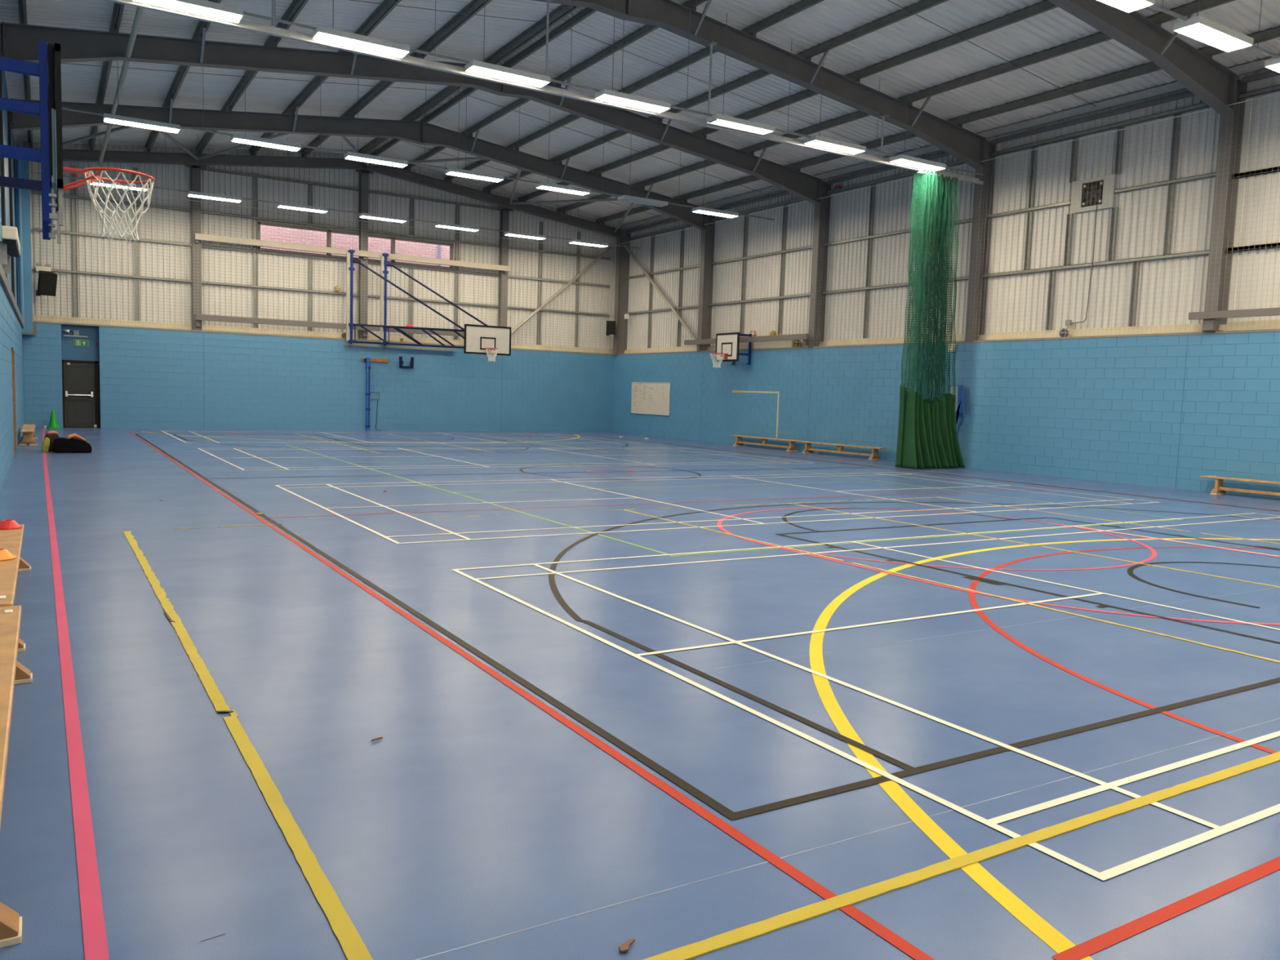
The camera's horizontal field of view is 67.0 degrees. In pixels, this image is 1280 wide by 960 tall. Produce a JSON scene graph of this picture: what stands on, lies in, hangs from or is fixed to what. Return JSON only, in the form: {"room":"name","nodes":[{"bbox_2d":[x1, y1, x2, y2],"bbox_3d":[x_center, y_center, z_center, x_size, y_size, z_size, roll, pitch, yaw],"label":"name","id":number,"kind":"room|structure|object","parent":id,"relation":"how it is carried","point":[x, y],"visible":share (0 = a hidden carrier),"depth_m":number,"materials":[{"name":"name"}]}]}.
{"room":"sports hall","nodes":[
{"label":"sports hall","id":0,"kind":"room"},
{"bbox_2d":[0,22,36,489],"bbox_3d":[-9.083,-4.182,13.585,0.760,8.506,36.080,-1,6,-32],"label":"wall","id":1,"kind":"structure","parent":0,"point":[15,203],"depth_m":22.56,"materials":[{"name":"blue paint"}]},
{"bbox_2d":[0,225,20,274],"bbox_3d":[-10.447,-3.773,16.044,0.250,0.560,2.400,-1,6,-32],"label":"wall heater","id":2,"kind":"object","parent":1,"relation":"attached to","point":[10,246],"visible":0.98,"depth_m":15.31,"materials":[{"name":"beige plastic"}]},
{"bbox_2d":[0,261,23,327],"bbox_3d":[-8.884,-2.933,13.295,0.150,0.170,35.150,-1,6,-32],"label":"trim","id":3,"kind":"structure","parent":1,"relation":"attached to","point":[4,282],"depth_m":17.20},
{"bbox_2d":[11,346,16,453],"bbox_3d":[-12.652,-1.604,19.462,0.162,2.100,1.100,-1,6,-32],"label":"door","id":4,"kind":"structure","parent":1,"relation":"in","point":[12,348],"depth_m":19.12,"materials":[{"name":"brown wood"}]},
{"bbox_2d":[0,40,155,244],"bbox_3d":[-4.040,-2.338,6.811,0.922,1.185,1.336,1,5,-4],"label":"goal","id":5,"kind":"object","parent":1,"relation":"attached to","point":[49,109],"visible":1,"depth_m":6.42,"materials":[{"name":"blue metal"}]},
{"bbox_2d":[13,141,619,432],"bbox_3d":[-9.608,-6.710,34.069,21.570,9.906,0.527,-1,6,-32],"label":"wall","id":6,"kind":"structure","parent":0,"point":[157,377],"depth_m":32.92,"materials":[{"name":"blue paint"}]},
{"bbox_2d":[35,270,57,296],"bbox_3d":[-17.674,-5.816,28.648,0.971,0.719,0.462,6,7,41],"label":"loudspeaker","id":7,"kind":"object","parent":6,"relation":"attached to","point":[47,281],"visible":1,"depth_m":28.39,"materials":[{"name":"black paint"}]},
{"bbox_2d":[62,360,100,427],"bbox_3d":[-17.201,-2.640,29.769,1.000,2.060,0.160,-1,6,-32],"label":"door","id":8,"kind":"structure","parent":6,"relation":"in","point":[79,378],"depth_m":29.77,"materials":[{"name":"black paint"}]},
{"bbox_2d":[33,184,611,353],"bbox_3d":[-9.569,-6.965,33.775,19.607,4.062,0.016,-1,6,-32],"label":"safety net","id":9,"kind":"object","parent":6,"relation":"attached to","point":[155,215],"visible":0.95,"depth_m":32.38,"materials":[{"name":"fabric"}]},
{"bbox_2d":[195,314,464,336],"bbox_3d":[-10.254,-5.217,33.501,9.420,0.380,0.210,-1,6,-32],"label":"rail","id":10,"kind":"object","parent":6,"relation":"attached to","point":[198,317],"visible":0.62,"depth_m":32.65,"materials":[{"name":"grey paint"}]},
{"bbox_2d":[194,233,511,273],"bbox_3d":[-9.553,-7.815,33.652,10.870,0.270,0.210,-1,6,-32],"label":"rail","id":11,"kind":"object","parent":6,"relation":"attached to","point":[197,237],"visible":1,"depth_m":33.10,"materials":[{"name":"grey paint"}]},
{"bbox_2d":[346,249,511,361],"bbox_3d":[-7.340,-6.050,33.896,5.691,3.645,0.934,1,5,-11],"label":"goal","id":12,"kind":"object","parent":11,"relation":"attached to","point":[484,339],"visible":1,"depth_m":33.99,"materials":[{"name":"black paint"}]},
{"bbox_2d":[257,220,453,269],"bbox_3d":[-9.828,-8.176,33.944,6.820,1.000,0.160,-1,6,-32],"label":"window","id":13,"kind":"structure","parent":6,"relation":"in","point":[260,224],"depth_m":33.72,"materials":[{"name":"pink glass"}]},
{"bbox_2d":[344,343,454,351],"bbox_3d":[-8.546,-4.720,34.580,4.000,0.110,0.106,-1,6,-32],"label":"rail","id":14,"kind":"object","parent":6,"relation":"attached to","point":[348,344],"visible":1,"depth_m":34.48,"materials":[{"name":"grey paint"}]},
{"bbox_2d":[0,427,1279,959],"bbox_3d":[-0.563,-0.054,19.334,21.140,0.209,36.180,-1,6,-32],"label":"floor","id":15,"kind":"structure","parent":0,"point":[682,699],"depth_m":4.90,"materials":[{"name":"blue plastic"}]},
{"bbox_2d":[0,524,31,652],"bbox_3d":[-4.368,0.681,6.577,0.350,0.343,3.280,-1,6,-32],"label":"bench","id":16,"kind":"object","parent":15,"relation":"on","point":[11,540],"visible":0.73,"depth_m":6.29,"materials":[{"name":"brown wood"}]},
{"bbox_2d":[0,548,16,560],"bbox_3d":[-4.292,0.496,6.474,0.200,0.064,0.200,-1,6,-32],"label":"cone","id":17,"kind":"object","parent":16,"relation":"on","point":[5,555],"visible":1,"depth_m":6.45,"materials":[{"name":"orange plastic"}]},
{"bbox_2d":[0,519,22,529],"bbox_3d":[-5.087,0.354,7.785,0.200,0.064,0.200,-1,6,-32],"label":"cone","id":18,"kind":"object","parent":16,"relation":"on","point":[8,524],"visible":1,"depth_m":7.74,"materials":[{"name":"red plastic"}]},
{"bbox_2d":[0,605,32,947],"bbox_3d":[-2.586,0.988,3.757,0.350,0.343,3.280,-1,6,-32],"label":"bench","id":19,"kind":"object","parent":15,"relation":"on","point":[12,673],"visible":1,"depth_m":3.78,"materials":[{"name":"brown wood"}]},
{"bbox_2d":[18,424,37,444],"bbox_3d":[-14.438,-1.078,22.841,0.350,0.343,3.280,-1,6,-32],"label":"bench","id":20,"kind":"object","parent":15,"relation":"on","point":[28,430],"visible":1,"depth_m":21.71,"materials":[{"name":"brown wood"}]},
{"bbox_2d":[46,409,61,428],"bbox_3d":[-17.467,-1.810,28.798,0.340,0.560,0.340,-3,7,-43],"label":"traffic cone","id":21,"kind":"object","parent":15,"relation":"on","point":[53,424],"visible":1,"depth_m":28.73,"materials":[{"name":"green plastic"}]},
{"bbox_2d":[53,436,92,453],"bbox_3d":[-11.738,-0.735,20.008,0.697,0.322,0.351,-1,6,-32],"label":"sports bag","id":22,"kind":"object","parent":15,"relation":"on","point":[60,445],"visible":1,"depth_m":19.86,"materials":[{"name":"black fabric"}]},
{"bbox_2d":[365,357,370,430],"bbox_3d":[-9.568,-3.024,34.049,0.140,2.560,0.139,-1,6,-32],"label":"post","id":23,"kind":"object","parent":15,"relation":"on","point":[368,359],"visible":1,"depth_m":34.02,"materials":[{"name":"blue paint"}]},
{"bbox_2d":[730,435,799,451],"bbox_3d":[3.947,-1.180,30.691,0.350,0.343,3.280,-1,6,-32],"label":"bench","id":24,"kind":"object","parent":15,"relation":"on","point":[791,447],"visible":0.98,"depth_m":30.58,"materials":[{"name":"brown wood"}]},
{"bbox_2d":[798,440,886,459],"bbox_3d":[5.724,-0.856,27.669,0.350,0.343,3.280,-1,6,-33],"label":"bench","id":25,"kind":"object","parent":15,"relation":"on","point":[873,455],"visible":1,"depth_m":27.59,"materials":[{"name":"brown wood"}]},
{"bbox_2d":[949,385,964,437],"bbox_3d":[7.972,-1.361,24.399,0.066,2.069,0.565,-1,6,-28],"label":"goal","id":26,"kind":"object","parent":15,"relation":"on","point":[959,403],"visible":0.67,"depth_m":24.29,"materials":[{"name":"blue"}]},
{"bbox_2d":[1200,475,1279,495],"bbox_3d":[11.959,0.226,17.674,0.350,0.343,3.280,-1,6,-32],"label":"bench","id":27,"kind":"object","parent":15,"relation":"on","point":[1219,489],"visible":1,"depth_m":18.50,"materials":[{"name":"brown wood"}]},
{"bbox_2d":[0,0,1279,239],"bbox_3d":[0.018,-8.645,18.251,21.420,2.378,37.050,-1,6,-32],"label":"ceiling","id":28,"kind":"structure","parent":0,"point":[970,72],"depth_m":22.24,"materials":[{"name":"metal"}]},
{"bbox_2d":[90,150,146,191],"bbox_3d":[-14.797,-9.078,27.416,1.450,1.510,0.370,-1,6,-32],"label":"ceiling lamp","id":29,"kind":"object","parent":28,"relation":"hanging from","point":[108,184],"visible":0.44,"depth_m":27.37,"materials":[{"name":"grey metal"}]},
{"bbox_2d":[90,182,146,191],"bbox_3d":[-14.821,-8.342,27.481,1.400,0.032,0.330,-1,6,-32],"label":"diffuser","id":30,"kind":"object","parent":29,"relation":"attached to","point":[139,187],"depth_m":27.43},
{"bbox_2d":[90,178,146,191],"bbox_3d":[-14.819,-8.385,27.477,1.450,0.095,0.370,-1,6,-32],"label":"tray","id":31,"kind":"object","parent":29,"relation":"on","point":[108,184],"depth_m":27.40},
{"bbox_2d":[102,67,180,133],"bbox_3d":[-10.674,-8.354,20.717,1.450,1.510,0.370,-1,6,-32],"label":"ceiling lamp","id":32,"kind":"object","parent":28,"relation":"hanging from","point":[111,118],"visible":0.96,"depth_m":20.65,"materials":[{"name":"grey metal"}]},
{"bbox_2d":[102,113,180,133],"bbox_3d":[-10.696,-7.662,20.778,1.450,0.095,0.370,-1,6,-32],"label":"tray","id":33,"kind":"object","parent":32,"relation":"on","point":[111,118],"depth_m":20.67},
{"bbox_2d":[104,118,178,133],"bbox_3d":[-10.697,-7.618,20.782,1.400,0.032,0.330,-1,6,-32],"label":"diffuser","id":34,"kind":"object","parent":32,"relation":"attached to","point":[142,123],"depth_m":20.72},
{"bbox_2d":[26,142,640,248],"bbox_3d":[-8.314,-9.649,31.345,19.600,2.178,0.045,-1,6,-32],"label":"conduit","id":35,"kind":"object","parent":28,"relation":"attached to","point":[342,142],"visible":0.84,"depth_m":30.60,"materials":[{"name":"metal"}]},
{"bbox_2d":[186,191,241,202],"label":"ceiling lamp","id":36,"kind":"object","parent":35,"relation":"hanging from","point":[214,197],"depth_m":28.68,"materials":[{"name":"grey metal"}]},
{"bbox_2d":[186,191,241,202],"bbox_3d":[-12.663,-8.433,28.799,1.450,0.095,0.370,-1,6,-32],"label":"tray","id":37,"kind":"object","parent":36,"relation":"on","point":[190,193],"depth_m":28.68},
{"bbox_2d":[188,194,240,202],"bbox_3d":[-12.664,-8.389,28.803,1.400,0.032,0.330,-1,6,-32],"label":"diffuser","id":38,"kind":"object","parent":36,"relation":"attached to","point":[215,197],"depth_m":28.74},
{"bbox_2d":[276,137,328,213],"bbox_3d":[-10.475,-9.470,30.034,1.450,2.108,0.370,-1,6,-32],"label":"ceiling lamp","id":39,"kind":"object","parent":35,"relation":"hanging from","point":[282,205],"visible":1,"depth_m":29.93,"materials":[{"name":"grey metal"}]},
{"bbox_2d":[276,202,328,213],"bbox_3d":[-10.506,-8.480,30.122,1.450,0.095,0.370,-1,6,-32],"label":"tray","id":40,"kind":"object","parent":39,"relation":"on","point":[282,205],"depth_m":29.99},
{"bbox_2d":[278,205,326,213],"bbox_3d":[-10.508,-8.437,30.125,1.400,0.032,0.330,-1,6,-32],"label":"diffuser","id":41,"kind":"object","parent":39,"relation":"attached to","point":[308,208],"depth_m":30.07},
{"bbox_2d":[359,187,406,222],"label":"ceiling lamp","id":42,"kind":"object","parent":35,"relation":"hanging from","point":[381,217],"depth_m":31.28,"materials":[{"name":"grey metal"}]},
{"bbox_2d":[359,213,406,222],"bbox_3d":[-8.350,-8.528,31.444,1.450,0.095,0.370,-1,6,-32],"label":"tray","id":43,"kind":"object","parent":42,"relation":"on","point":[367,215],"depth_m":31.31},
{"bbox_2d":[360,215,404,222],"bbox_3d":[-8.351,-8.484,31.448,1.400,0.032,0.330,-1,6,-32],"label":"diffuser","id":44,"kind":"object","parent":42,"relation":"attached to","point":[387,218],"depth_m":31.37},
{"bbox_2d":[435,162,479,231],"bbox_3d":[-6.162,-9.571,32.678,1.450,2.119,0.370,-1,6,-32],"label":"ceiling lamp","id":45,"kind":"object","parent":35,"relation":"hanging from","point":[440,224],"visible":1,"depth_m":32.59,"materials":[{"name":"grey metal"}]},
{"bbox_2d":[435,225,477,231],"bbox_3d":[-6.195,-8.532,32.770,1.400,0.032,0.330,-1,6,-32],"label":"diffuser","id":46,"kind":"object","parent":45,"relation":"attached to","point":[466,228],"depth_m":32.71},
{"bbox_2d":[435,222,479,230],"bbox_3d":[-6.193,-8.575,32.766,1.450,0.095,0.370,-1,6,-32],"label":"tray","id":47,"kind":"object","parent":45,"relation":"on","point":[440,224],"depth_m":32.61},
{"bbox_2d":[568,211,608,247],"bbox_3d":[-1.858,-9.369,35.349,1.450,1.522,0.370,-1,6,-32],"label":"ceiling lamp","id":48,"kind":"object","parent":35,"relation":"hanging from","point":[572,241],"visible":0.98,"depth_m":35.23,"materials":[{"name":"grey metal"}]},
{"bbox_2d":[568,239,608,246],"bbox_3d":[-1.881,-8.670,35.410,1.450,0.095,0.370,-1,6,-32],"label":"tray","id":49,"kind":"object","parent":48,"relation":"on","point":[573,241],"depth_m":35.25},
{"bbox_2d":[569,241,607,247],"bbox_3d":[-1.882,-8.627,35.414,1.400,0.032,0.330,-1,6,-32],"label":"diffuser","id":50,"kind":"object","parent":48,"relation":"attached to","point":[588,243],"depth_m":35.34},
{"bbox_2d":[62,66,773,220],"bbox_3d":[-4.190,-8.925,24.645,19.600,2.178,0.045,-1,6,-32],"label":"conduit","id":51,"kind":"object","parent":28,"relation":"attached to","point":[64,108],"visible":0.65,"depth_m":23.98,"materials":[{"name":"metal"}]},
{"bbox_2d":[231,70,301,151],"bbox_3d":[-8.512,-8.550,22.026,1.450,1.809,0.370,-1,6,-32],"label":"ceiling lamp","id":52,"kind":"object","parent":51,"relation":"hanging from","point":[237,138],"visible":0.98,"depth_m":21.95,"materials":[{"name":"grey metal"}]},
{"bbox_2d":[231,133,301,151],"bbox_3d":[-8.539,-7.709,22.100,1.450,0.095,0.370,-1,6,-32],"label":"tray","id":53,"kind":"object","parent":52,"relation":"on","point":[237,138],"depth_m":21.99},
{"bbox_2d":[232,137,299,151],"bbox_3d":[-8.541,-7.666,22.104,1.400,0.032,0.330,-1,6,-32],"label":"diffuser","id":54,"kind":"object","parent":52,"relation":"attached to","point":[255,141],"depth_m":22.03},
{"bbox_2d":[344,88,408,167],"bbox_3d":[-6.351,-8.746,23.335,1.450,2.108,0.370,-1,6,-32],"label":"ceiling lamp","id":55,"kind":"object","parent":51,"relation":"hanging from","point":[348,155],"visible":0.96,"depth_m":23.26,"materials":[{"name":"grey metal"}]},
{"bbox_2d":[345,155,406,167],"bbox_3d":[-6.384,-7.713,23.426,1.400,0.032,0.330,-1,6,-32],"label":"diffuser","id":56,"kind":"object","parent":55,"relation":"attached to","point":[372,159],"depth_m":23.36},
{"bbox_2d":[344,151,408,167],"bbox_3d":[-6.383,-7.756,23.422,1.450,0.095,0.370,-1,6,-32],"label":"tray","id":57,"kind":"object","parent":55,"relation":"on","point":[348,155],"depth_m":23.30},
{"bbox_2d":[444,86,503,182],"bbox_3d":[-4.190,-8.942,24.644,1.450,2.406,0.370,-1,6,-32],"label":"ceiling lamp","id":58,"kind":"object","parent":51,"relation":"hanging from","point":[452,171],"visible":0.94,"depth_m":24.56,"materials":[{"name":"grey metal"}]},
{"bbox_2d":[444,167,503,182],"bbox_3d":[-4.226,-7.804,24.744,1.450,0.095,0.370,-1,6,-32],"label":"tray","id":59,"kind":"object","parent":58,"relation":"on","point":[452,171],"depth_m":24.61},
{"bbox_2d":[446,171,502,182],"bbox_3d":[-4.228,-7.761,24.748,1.400,0.032,0.330,-1,6,-32],"label":"diffuser","id":60,"kind":"object","parent":58,"relation":"attached to","point":[474,175],"depth_m":24.67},
{"bbox_2d":[535,106,590,195],"bbox_3d":[-2.038,-8.847,25.979,1.450,2.119,0.370,-1,6,-32],"label":"ceiling lamp","id":61,"kind":"object","parent":51,"relation":"hanging from","point":[543,185],"visible":1,"depth_m":25.89,"materials":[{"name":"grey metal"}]},
{"bbox_2d":[535,182,590,195],"bbox_3d":[-2.070,-7.851,26.067,1.450,0.095,0.370,-1,6,-32],"label":"tray","id":62,"kind":"object","parent":61,"relation":"on","point":[543,185],"depth_m":25.93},
{"bbox_2d":[537,186,588,195],"bbox_3d":[-2.071,-7.808,26.070,1.400,0.032,0.330,-1,6,-32],"label":"diffuser","id":63,"kind":"object","parent":61,"relation":"attached to","point":[569,189],"depth_m":26.02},
{"bbox_2d":[617,134,667,207],"bbox_3d":[0.114,-8.752,27.314,1.450,1.809,0.370,-1,6,-32],"label":"ceiling lamp","id":64,"kind":"object","parent":51,"relation":"hanging from","point":[624,197],"visible":1,"depth_m":27.31,"materials":[{"name":"grey metal"}]},
{"bbox_2d":[617,195,667,207],"bbox_3d":[0.087,-7.899,27.389,1.450,0.095,0.370,-1,6,-32],"label":"tray","id":65,"kind":"object","parent":64,"relation":"on","point":[624,197],"depth_m":27.35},
{"bbox_2d":[692,159,738,217],"bbox_3d":[2.265,-8.645,28.649,1.450,1.522,0.370,-1,6,-32],"label":"ceiling lamp","id":66,"kind":"object","parent":51,"relation":"hanging from","point":[703,210],"visible":1,"depth_m":28.53,"materials":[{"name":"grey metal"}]},
{"bbox_2d":[693,209,737,217],"bbox_3d":[2.242,-7.903,28.715,1.400,0.032,0.330,-1,6,-32],"label":"diffuser","id":67,"kind":"object","parent":66,"relation":"attached to","point":[714,212],"depth_m":28.63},
{"bbox_2d":[692,206,738,216],"bbox_3d":[2.243,-7.946,28.711,1.450,0.095,0.370,-1,6,-32],"label":"tray","id":68,"kind":"object","parent":66,"relation":"on","point":[703,210],"depth_m":28.55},
{"bbox_2d":[504,182,546,239],"bbox_3d":[-4.010,-9.470,34.014,1.450,1.821,0.370,-1,6,-32],"label":"ceiling lamp","id":69,"kind":"object","parent":28,"relation":"hanging from","point":[513,233],"visible":1,"depth_m":33.92,"materials":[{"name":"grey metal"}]},
{"bbox_2d":[504,231,546,239],"bbox_3d":[-4.037,-8.623,34.088,1.450,0.095,0.370,-1,6,-32],"label":"tray","id":70,"kind":"object","parent":69,"relation":"on","point":[513,233],"depth_m":33.95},
{"bbox_2d":[506,233,544,239],"bbox_3d":[-4.038,-8.579,34.092,1.400,0.032,0.330,-1,6,-32],"label":"diffuser","id":71,"kind":"object","parent":69,"relation":"attached to","point":[522,235],"depth_m":34.00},
{"bbox_2d":[105,0,983,185],"bbox_3d":[-0.138,-7.872,18.380,20.120,1.652,0.190,-1,6,-32],"label":"track","id":72,"kind":"object","parent":28,"relation":"hanging from","point":[272,30],"visible":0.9,"depth_m":17.41,"materials":[{"name":"metal"}]},
{"bbox_2d":[895,170,964,469],"bbox_3d":[7.253,-3.773,23.324,2.093,6.988,0.646,-1,6,-28],"label":"curtain","id":73,"kind":"object","parent":72,"relation":"hanging from","point":[927,438],"visible":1,"depth_m":23.12,"materials":[{"name":"green fabric"}]},
{"bbox_2d":[243,0,983,175],"bbox_3d":[-0.093,-8.206,17.988,19.600,2.178,0.045,-1,6,-32],"label":"conduit","id":74,"kind":"object","parent":28,"relation":"attached to","point":[244,12],"visible":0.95,"depth_m":17.39,"materials":[{"name":"metal"}]},
{"bbox_2d":[132,0,243,22],"bbox_3d":[-6.576,-7.635,14.060,1.450,1.510,0.370,-1,6,-32],"label":"ceiling lamp","id":75,"kind":"object","parent":74,"relation":"hanging from","point":[202,7],"visible":1,"depth_m":14.15,"materials":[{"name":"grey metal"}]},
{"bbox_2d":[312,0,409,57],"bbox_3d":[-4.415,-7.831,15.369,1.450,1.809,0.370,-1,6,-32],"label":"ceiling lamp","id":76,"kind":"object","parent":74,"relation":"hanging from","point":[322,33],"visible":1,"depth_m":15.34,"materials":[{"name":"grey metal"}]},
{"bbox_2d":[312,25,409,57],"bbox_3d":[-4.442,-6.990,15.443,1.450,0.095,0.370,-1,6,-32],"label":"tray","id":77,"kind":"object","parent":76,"relation":"on","point":[322,33],"depth_m":15.34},
{"bbox_2d":[314,31,408,57],"bbox_3d":[-4.443,-6.946,15.447,1.400,0.032,0.330,-1,6,-32],"label":"diffuser","id":78,"kind":"object","parent":76,"relation":"attached to","point":[341,38],"depth_m":15.37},
{"bbox_2d":[464,0,551,87],"bbox_3d":[-2.253,-8.027,16.678,1.450,2.108,0.370,-1,6,-32],"label":"ceiling lamp","id":79,"kind":"object","parent":74,"relation":"hanging from","point":[481,68],"visible":1,"depth_m":16.64,"materials":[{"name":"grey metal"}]},
{"bbox_2d":[464,59,551,87],"bbox_3d":[-2.285,-7.037,16.765,1.450,0.095,0.370,-1,6,-32],"label":"tray","id":80,"kind":"object","parent":79,"relation":"on","point":[481,68],"depth_m":16.65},
{"bbox_2d":[466,66,548,87],"bbox_3d":[-2.287,-6.994,16.769,1.400,0.032,0.330,-1,6,-32],"label":"diffuser","id":81,"kind":"object","parent":79,"relation":"attached to","point":[497,72],"depth_m":16.70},
{"bbox_2d":[594,0,671,112],"bbox_3d":[-0.092,-8.223,17.987,1.450,2.406,0.370,-1,6,-32],"label":"ceiling lamp","id":82,"kind":"object","parent":74,"relation":"hanging from","point":[604,95],"visible":1,"depth_m":17.92,"materials":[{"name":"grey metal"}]},
{"bbox_2d":[595,94,668,112],"bbox_3d":[-0.130,-7.041,18.091,1.400,0.032,0.330,-1,6,-32],"label":"diffuser","id":83,"kind":"object","parent":82,"relation":"attached to","point":[637,102],"depth_m":18.02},
{"bbox_2d":[594,88,671,112],"bbox_3d":[-0.129,-7.085,18.087,1.450,0.095,0.370,-1,6,-32],"label":"tray","id":84,"kind":"object","parent":82,"relation":"on","point":[604,95],"depth_m":17.97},
{"bbox_2d":[706,13,775,134],"bbox_3d":[2.060,-8.129,19.322,1.450,2.117,0.370,-1,6,-32],"label":"ceiling lamp","id":85,"kind":"object","parent":74,"relation":"hanging from","point":[717,119],"visible":1,"depth_m":19.34,"materials":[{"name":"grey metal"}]},
{"bbox_2d":[706,113,775,134],"bbox_3d":[2.028,-7.132,19.410,1.450,0.095,0.370,-1,6,-32],"label":"tray","id":86,"kind":"object","parent":85,"relation":"on","point":[717,119],"depth_m":19.37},
{"bbox_2d":[888,94,946,171],"bbox_3d":[6.363,-7.926,21.992,1.450,1.522,0.370,-1,6,-32],"label":"ceiling lamp","id":87,"kind":"object","parent":74,"relation":"hanging from","point":[901,159],"visible":1,"depth_m":21.88,"materials":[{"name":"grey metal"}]},
{"bbox_2d":[888,154,946,168],"bbox_3d":[6.341,-7.227,22.054,1.450,0.095,0.370,-1,6,-32],"label":"tray","id":88,"kind":"object","parent":87,"relation":"on","point":[901,159],"depth_m":21.89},
{"bbox_2d":[890,159,944,171],"bbox_3d":[6.339,-7.184,22.058,1.400,0.032,0.330,-1,6,-32],"label":"diffuser","id":89,"kind":"object","parent":87,"relation":"attached to","point":[924,164],"depth_m":21.98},
{"bbox_2d":[803,62,866,154],"bbox_3d":[4.211,-8.027,20.657,1.450,1.821,0.370,-1,6,-32],"label":"ceiling lamp","id":90,"kind":"object","parent":28,"relation":"hanging from","point":[815,140],"visible":1,"depth_m":20.57,"materials":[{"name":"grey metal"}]},
{"bbox_2d":[803,135,866,151],"bbox_3d":[4.184,-7.180,20.732,1.450,0.095,0.370,-1,6,-32],"label":"tray","id":91,"kind":"object","parent":90,"relation":"on","point":[815,140],"depth_m":20.58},
{"bbox_2d":[805,140,863,154],"bbox_3d":[4.183,-7.136,20.736,1.400,0.032,0.330,-1,6,-32],"label":"diffuser","id":92,"kind":"object","parent":90,"relation":"attached to","point":[837,145],"depth_m":20.66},
{"bbox_2d":[1148,0,1279,57],"bbox_3d":[4.041,-7.481,11.272,19.600,2.178,0.045,-1,6,-32],"label":"conduit","id":93,"kind":"object","parent":28,"relation":"attached to","point":[1162,9],"visible":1,"depth_m":13.59,"materials":[{"name":"metal"}]},
{"bbox_2d":[1096,0,1155,13],"bbox_3d":[6.194,-7.402,12.605,1.450,2.119,0.370,-1,6,-32],"label":"ceiling lamp","id":94,"kind":"object","parent":93,"relation":"hanging from","point":[1126,6],"visible":1,"depth_m":12.91,"materials":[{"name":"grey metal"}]},
{"bbox_2d":[1173,0,1253,52],"bbox_3d":[8.345,-7.301,13.941,1.450,1.821,0.370,-1,6,-32],"label":"ceiling lamp","id":95,"kind":"object","parent":93,"relation":"hanging from","point":[1202,29],"visible":1,"depth_m":13.89,"materials":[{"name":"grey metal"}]},
{"bbox_2d":[1175,22,1250,52],"bbox_3d":[8.317,-6.411,14.019,1.400,0.032,0.330,-1,6,-32],"label":"diffuser","id":96,"kind":"object","parent":95,"relation":"attached to","point":[1214,35],"depth_m":13.93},
{"bbox_2d":[1264,57,1279,73],"bbox_3d":[10.497,-7.200,15.276,1.450,1.522,0.370,-1,6,-32],"label":"ceiling lamp","id":97,"kind":"object","parent":93,"relation":"hanging from","point":[1273,64],"visible":1,"depth_m":15.06,"materials":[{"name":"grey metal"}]},
{"bbox_2d":[611,58,1279,498],"bbox_3d":[8.384,-4.521,24.359,0.730,8.406,36.180,-1,6,-32],"label":"wall","id":98,"kind":"structure","parent":0,"point":[1172,409],"depth_m":22.89,"materials":[{"name":"metal"}]},
{"bbox_2d":[631,382,671,415],"bbox_3d":[0.386,-3.117,36.898,0.034,1.220,2.740,-1,6,-32],"label":"whiteboard","id":99,"kind":"object","parent":98,"relation":"attached to","point":[646,397],"visible":1,"depth_m":36.83,"materials":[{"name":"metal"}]},
{"bbox_2d":[710,332,751,368],"bbox_3d":[2.854,-4.222,31.612,1.276,1.159,1.228,-1,6,-32],"label":"goal","id":100,"kind":"object","parent":98,"relation":"attached to","point":[726,344],"visible":1,"depth_m":31.51,"materials":[{"name":"black paint"}]},
{"bbox_2d":[684,333,808,350],"bbox_3d":[3.399,-4.516,31.828,0.280,0.350,6.550,-1,6,-32],"label":"rail","id":101,"kind":"object","parent":98,"relation":"attached to","point":[700,344],"visible":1,"depth_m":30.84,"materials":[{"name":"grey paint"}]},
{"bbox_2d":[732,390,779,437],"bbox_3d":[3.719,-2.175,31.535,0.003,1.460,2.450,-1,6,-32],"label":"tape","id":102,"kind":"object","parent":98,"relation":"attached to","point":[733,391],"visible":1,"depth_m":30.79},
{"bbox_2d":[738,339,795,349],"bbox_3d":[3.947,-4.441,31.435,0.140,0.354,3.200,-1,6,-32],"label":"ledge shelf","id":103,"kind":"object","parent":98,"relation":"on","point":[742,345],"visible":0.36,"depth_m":31.05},
{"bbox_2d":[617,93,1279,353],"bbox_3d":[6.229,-6.018,27.245,0.016,4.330,27.205,-1,6,-32],"label":"safety net","id":104,"kind":"object","parent":98,"relation":"attached to","point":[1250,296],"visible":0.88,"depth_m":22.74,"materials":[{"name":"fabric"}]},
{"bbox_2d":[1065,204,1097,325],"bbox_3d":[9.967,-4.829,21.833,0.060,2.630,0.580,-1,6,-32],"label":"cable","id":105,"kind":"object","parent":98,"relation":"attached to","point":[1067,323],"visible":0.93,"depth_m":21.64,"materials":[{"name":"grey paint"}]},
{"bbox_2d":[1070,173,1115,213],"bbox_3d":[10.130,-6.380,21.607,0.100,0.710,1.030,-1,6,-32],"label":"wall fan","id":106,"kind":"object","parent":98,"relation":"attached to","point":[1100,185],"visible":0.94,"depth_m":21.59,"materials":[{"name":"black paint"}]},
{"bbox_2d":[1188,307,1279,330],"bbox_3d":[12.168,-2.971,17.581,0.280,0.360,4.250,-1,6,-32],"label":"rail","id":107,"kind":"object","parent":98,"relation":"attached to","point":[1208,324],"visible":1,"depth_m":18.72,"materials":[{"name":"grey paint"}]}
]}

